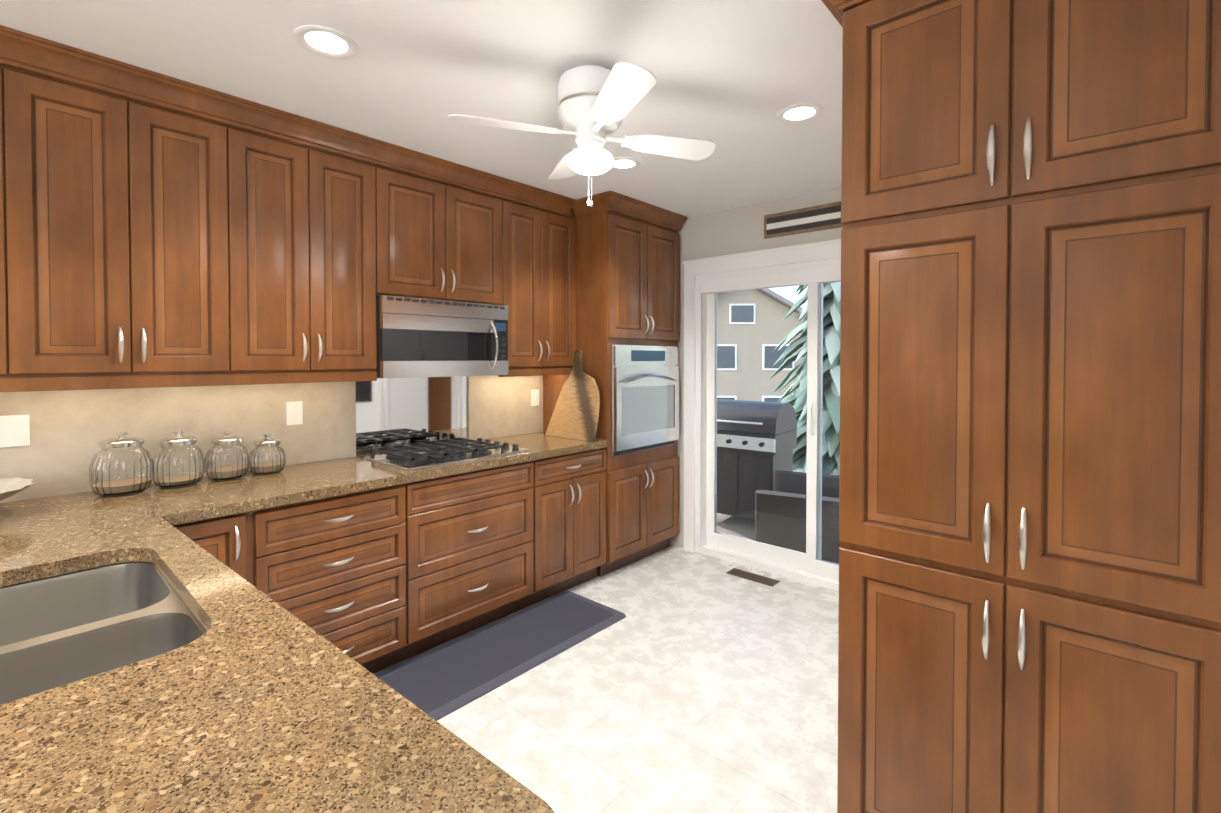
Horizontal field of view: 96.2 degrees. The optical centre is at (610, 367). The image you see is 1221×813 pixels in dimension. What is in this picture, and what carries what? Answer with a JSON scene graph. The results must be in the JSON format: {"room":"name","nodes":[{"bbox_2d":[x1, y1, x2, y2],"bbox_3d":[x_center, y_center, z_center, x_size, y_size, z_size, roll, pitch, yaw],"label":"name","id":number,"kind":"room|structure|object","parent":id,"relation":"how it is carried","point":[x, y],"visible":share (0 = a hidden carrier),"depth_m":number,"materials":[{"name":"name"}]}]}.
{"room":"kitchen","nodes":[
{"label":"kitchen","id":0,"kind":"room"},
{"bbox_2d":[0,375,542,502],"bbox_3d":[-1.982,0.158,2.378,0.166,2.480,6.270,1,1,42],"label":"wall","id":1,"kind":"structure","parent":0,"point":[70,430],"depth_m":2.64,"materials":[{"name":"grey paint"}]},
{"bbox_2d":[0,29,15,384],"bbox_3d":[-2.288,-0.515,1.658,0.347,1.106,0.610,1,1,42],"label":"upper cabinet","id":2,"kind":"object","parent":1,"relation":"attached to","point":[7,310],"depth_m":1.77,"materials":[{"name":"brown wood"}]},
{"bbox_2d":[0,415,29,447],"bbox_3d":[-2.223,0.234,1.984,0.007,0.115,0.165,1,1,42],"label":"switch plate","id":3,"kind":"object","parent":1,"relation":"attached to","point":[14,430],"visible":1,"depth_m":2.02,"materials":[{"name":"white plastic"}]},
{"bbox_2d":[8,29,235,380],"bbox_3d":[-1.882,-0.523,2.114,0.347,1.106,0.610,1,1,42],"label":"upper cabinet","id":4,"kind":"object","parent":1,"relation":"attached to","point":[157,230],"depth_m":1.97,"materials":[{"name":"brown wood"}]},
{"bbox_2d":[286,401,302,424],"bbox_3d":[-1.568,0.227,2.720,0.006,0.115,0.072,1,1,42],"label":"outlet","id":5,"kind":"object","parent":1,"relation":"attached to","point":[294,413],"visible":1,"depth_m":2.72,"materials":[{"name":"white plastic"}]},
{"bbox_2d":[232,97,376,376],"bbox_3d":[-1.476,-0.530,2.569,0.347,1.106,0.610,1,1,42],"label":"upper cabinet","id":6,"kind":"object","parent":1,"relation":"attached to","point":[304,192],"depth_m":2.43,"materials":[{"name":"brown wood"}]},
{"bbox_2d":[376,141,503,305],"bbox_3d":[-1.020,-0.728,3.078,0.347,0.728,0.762,1,1,42],"label":"upper cabinet","id":7,"kind":"object","parent":1,"relation":"attached to","point":[440,224],"depth_m":2.92,"materials":[{"name":"brown wood"}]},
{"bbox_2d":[376,295,508,377],"bbox_3d":[-0.979,-0.156,3.051,0.455,0.405,0.756,1,1,42],"label":"over-the-range microwave","id":8,"kind":"object","parent":7,"relation":"attached to","point":[419,337],"visible":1,"depth_m":2.88,"materials":[{"name":"silver metal"}]},
{"bbox_2d":[531,389,538,405],"bbox_3d":[-0.533,0.213,3.881,0.006,0.115,0.072,1,1,42],"label":"outlet","id":9,"kind":"object","parent":1,"relation":"attached to","point":[534,397],"visible":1,"depth_m":3.88,"materials":[{"name":"white plastic"}]},
{"bbox_2d":[504,181,575,372],"bbox_3d":[-0.564,-0.547,3.593,0.347,1.106,0.608,1,1,42],"label":"upper cabinet","id":10,"kind":"object","parent":1,"relation":"attached to","point":[540,227],"depth_m":3.45,"materials":[{"name":"brown wood"}]},
{"bbox_2d":[0,0,842,217],"bbox_3d":[-0.727,-1.113,1.245,3.520,0.100,6.280,1,1,42],"label":"ceiling","id":11,"kind":"structure","parent":0,"point":[734,78],"depth_m":1.98,"materials":[{"name":"white paint"}]},
{"bbox_2d":[293,25,357,58],"bbox_3d":[-0.936,-1.069,1.807,0.190,0.007,0.190,1,1,42],"label":"recessed light","id":12,"kind":"object","parent":11,"relation":"in","point":[324,41],"visible":1,"depth_m":1.80,"materials":[{"name":"white plastic"}]},
{"bbox_2d":[448,62,714,206],"bbox_3d":[-0.073,-0.828,2.020,0.760,0.495,0.760,0,1,27],"label":"ceiling fan","id":13,"kind":"object","parent":11,"relation":"hanging from","point":[596,104],"visible":1,"depth_m":1.94,"materials":[{"name":"white plastic"}]},
{"bbox_2d":[611,157,640,170],"bbox_3d":[0.068,-1.088,2.934,0.190,0.007,0.190,1,1,42],"label":"recessed light","id":14,"kind":"object","parent":11,"relation":"in","point":[624,163],"visible":0.81,"depth_m":2.93,"materials":[{"name":"white plastic"}]},
{"bbox_2d":[776,103,822,123],"bbox_3d":[0.804,-1.078,2.332,0.190,0.007,0.190,1,1,42],"label":"recessed light","id":15,"kind":"object","parent":11,"relation":"in","point":[799,113],"visible":1,"depth_m":2.33,"materials":[{"name":"white plastic"}]},
{"bbox_2d":[374,545,838,812],"bbox_3d":[-0.727,1.466,1.288,3.520,0.100,6.280,1,1,42],"label":"floor","id":16,"kind":"structure","parent":0,"point":[692,682],"depth_m":2.28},
{"bbox_2d":[172,510,257,587],"bbox_3d":[-1.682,0.968,2.151,0.626,0.868,0.306,1,1,42],"label":"base cabinet","id":17,"kind":"object","parent":16,"relation":"on","point":[232,539],"depth_m":2.01,"materials":[{"name":"brown wood"}]},
{"bbox_2d":[258,483,413,673],"bbox_3d":[-1.374,0.962,2.497,0.626,0.868,0.620,1,1,42],"label":"base cabinet","id":18,"kind":"object","parent":16,"relation":"on","point":[372,581],"depth_m":2.33,"materials":[{"name":"brown wood"}]},
{"bbox_2d":[410,460,537,655],"bbox_3d":[-0.915,0.953,3.013,0.626,0.868,0.762,1,1,42],"label":"base cabinet","id":19,"kind":"object","parent":16,"relation":"on","point":[474,534],"depth_m":2.79,"materials":[{"name":"brown wood"}]},
{"bbox_2d":[374,591,625,720],"bbox_3d":[-0.569,1.386,2.673,0.490,0.014,1.460,1,1,42],"label":"kitchen mat","id":20,"kind":"object","parent":16,"relation":"on","point":[442,681],"visible":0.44,"depth_m":2.65,"materials":[{"name":"grey rubber"}]},
{"bbox_2d":[538,447,605,601],"bbox_3d":[-0.459,0.945,3.524,0.626,0.868,0.608,1,1,42],"label":"base cabinet","id":21,"kind":"object","parent":16,"relation":"on","point":[571,487],"depth_m":3.31,"materials":[{"name":"brown wood"}]},
{"bbox_2d":[543,190,687,576],"bbox_3d":[0.023,0.132,3.975,0.730,2.479,0.857,1,1,42],"label":"tall cabinet","id":22,"kind":"object","parent":16,"relation":"on","point":[627,286],"visible":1,"depth_m":3.70,"materials":[{"name":"brown wood"}]},
{"bbox_2d":[726,568,779,586],"bbox_3d":[0.932,1.374,3.599,0.330,0.006,0.110,1,1,42],"label":"floor vent","id":23,"kind":"object","parent":16,"relation":"in","point":[754,577],"visible":1,"depth_m":3.58,"materials":[{"name":"brown metal"}]},
{"bbox_2d":[821,0,1220,812],"bbox_3d":[1.087,0.173,1.513,0.836,2.478,0.698,1,1,42],"label":"pantry cabinet","id":24,"kind":"object","parent":16,"relation":"on","point":[1029,548],"visible":1,"depth_m":1.25,"materials":[{"name":"brown wood"}]},
{"bbox_3d":[-1.369,0.994,0.593,1.895,0.868,1.600,1,1,42],"label":"base cabinet","id":25,"kind":"object","parent":16,"relation":"on","visible":0},
{"bbox_2d":[0,648,287,812],"bbox_3d":[-0.633,0.537,0.618,0.920,0.040,0.450,1,1,42],"label":"countertop","id":26,"kind":"structure","parent":25,"relation":"on","point":[147,735],"depth_m":0.74,"materials":[{"name":"stone"}]},
{"bbox_2d":[0,432,608,587],"bbox_3d":[-1.401,0.512,2.119,1.080,0.040,3.947,1,1,42],"label":"countertop","id":27,"kind":"structure","parent":25,"relation":"on","point":[45,537],"depth_m":1.98,"materials":[{"name":"stone"}]},
{"bbox_2d":[0,477,33,500],"bbox_3d":[-2.086,0.445,1.759,0.417,0.104,0.325,1,1,42],"label":"shell bowl","id":28,"kind":"object","parent":27,"relation":"on","point":[9,487],"visible":1,"depth_m":1.88,"materials":[{"name":"white ceramic"}]},
{"bbox_2d":[89,432,152,496],"bbox_3d":[-1.907,0.371,2.140,0.187,0.238,0.187,1,1,42],"label":"jar","id":29,"kind":"object","parent":27,"relation":"on","point":[121,465],"visible":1,"depth_m":2.08,"materials":[{"name":"clear glass"}]},
{"bbox_2d":[152,431,204,487],"bbox_3d":[-1.790,0.375,2.271,0.174,0.226,0.174,1,1,42],"label":"jar","id":30,"kind":"object","parent":27,"relation":"on","point":[178,460],"visible":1,"depth_m":2.21,"materials":[{"name":"clear glass"}]},
{"bbox_2d":[205,431,248,480],"bbox_3d":[-1.677,0.382,2.398,0.159,0.208,0.159,1,1,42],"label":"jar","id":31,"kind":"object","parent":27,"relation":"on","point":[227,457],"visible":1,"depth_m":2.35,"materials":[{"name":"clear glass"}]},
{"bbox_2d":[249,433,285,474],"bbox_3d":[-1.574,0.393,2.514,0.144,0.182,0.144,1,1,42],"label":"jar","id":32,"kind":"object","parent":27,"relation":"on","point":[267,455],"visible":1,"depth_m":2.47,"materials":[{"name":"clear glass"}]},
{"bbox_2d":[364,438,529,470],"bbox_3d":[-0.879,0.452,3.001,0.490,0.050,0.740,1,1,42],"label":"cooktop","id":33,"kind":"object","parent":27,"relation":"in","point":[451,451],"visible":1,"depth_m":2.88,"materials":[{"name":"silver metal"}]},
{"bbox_2d":[545,350,599,441],"bbox_3d":[-0.239,0.175,3.634,0.458,0.586,0.114,1,1,42],"label":"cutting board","id":34,"kind":"object","parent":27,"relation":"on","point":[575,414],"visible":0.94,"depth_m":3.60,"materials":[{"name":"brown wood"}]},
{"bbox_2d":[120,540,553,812],"bbox_3d":[-0.806,0.528,1.169,1.912,0.040,0.200,1,1,42],"label":"countertop","id":35,"kind":"structure","parent":25,"relation":"on","point":[253,699],"depth_m":0.80,"materials":[{"name":"stone"}]},
{"bbox_2d":[0,562,206,704],"bbox_3d":[-1.188,0.650,1.132,0.840,0.200,0.535,1,1,42],"label":"sink","id":36,"kind":"object","parent":35,"relation":"in","point":[61,630],"visible":0.33,"depth_m":1.22,"materials":[{"name":"silver metal"}]},
{"bbox_2d":[670,187,841,547],"bbox_3d":[1.306,0.138,3.547,3.220,2.480,0.150,1,1,42],"label":"wall","id":37,"kind":"structure","parent":0,"point":[732,231],"depth_m":3.86,"materials":[{"name":"grey paint"}]},
{"bbox_2d":[682,239,840,591],"bbox_3d":[1.278,0.298,3.556,1.830,2.160,0.178,1,1,42],"label":"sliding door","id":38,"kind":"structure","parent":37,"relation":"in","point":[815,266],"depth_m":3.82,"materials":[{"name":"white"}]},
{"bbox_2d":[764,201,841,238],"bbox_3d":[1.377,-0.931,3.350,0.935,0.153,0.019,1,1,42],"label":"family sign","id":39,"kind":"object","parent":37,"relation":"attached to","point":[810,219],"visible":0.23,"depth_m":3.48,"materials":[{"name":"brown wood"}]},
{"label":"outside","id":40,"kind":"structure","parent":0,"visible":0},
{"bbox_2d":[717,513,754,540],"bbox_3d":[53.050,1.996,64.088,160.000,2.950,159.020,1,1,42],"label":"ground","id":41,"kind":"structure","parent":40,"point":[737,532],"depth_m":5.17,"materials":[{"name":"grey concrete"}]},
{"bbox_2d":[717,399,796,519],"bbox_3d":[1.231,0.910,5.381,0.980,1.175,0.632,1,1,38],"label":"barbecue","id":42,"kind":"object","parent":41,"relation":"on","point":[750,410],"depth_m":5.10,"materials":[{"name":"grey metal"}]},
{"bbox_2d":[717,288,804,415],"bbox_3d":[7.244,-0.092,34.818,10.200,9.900,11.000,0,1,1],"label":"house","id":43,"kind":"structure","parent":41,"relation":"on","point":[772,340],"depth_m":29.77,"materials":[{"name":"beige paint"}]},
{"bbox_2d":[755,470,839,563],"bbox_3d":[1.643,1.101,4.244,0.860,0.832,0.920,0,1,27],"label":"chair","id":44,"kind":"object","parent":41,"relation":"on","point":[829,481],"depth_m":3.94,"materials":[{"name":"grey wicker"}]},
{"bbox_2d":[770,282,840,475],"bbox_3d":[3.856,-0.374,9.041,2.801,9.321,2.919,1,1,42],"label":"tree","id":45,"kind":"object","parent":41,"relation":"on","point":[829,457],"depth_m":8.56,"materials":[{"name":"green plant"}]}
]}

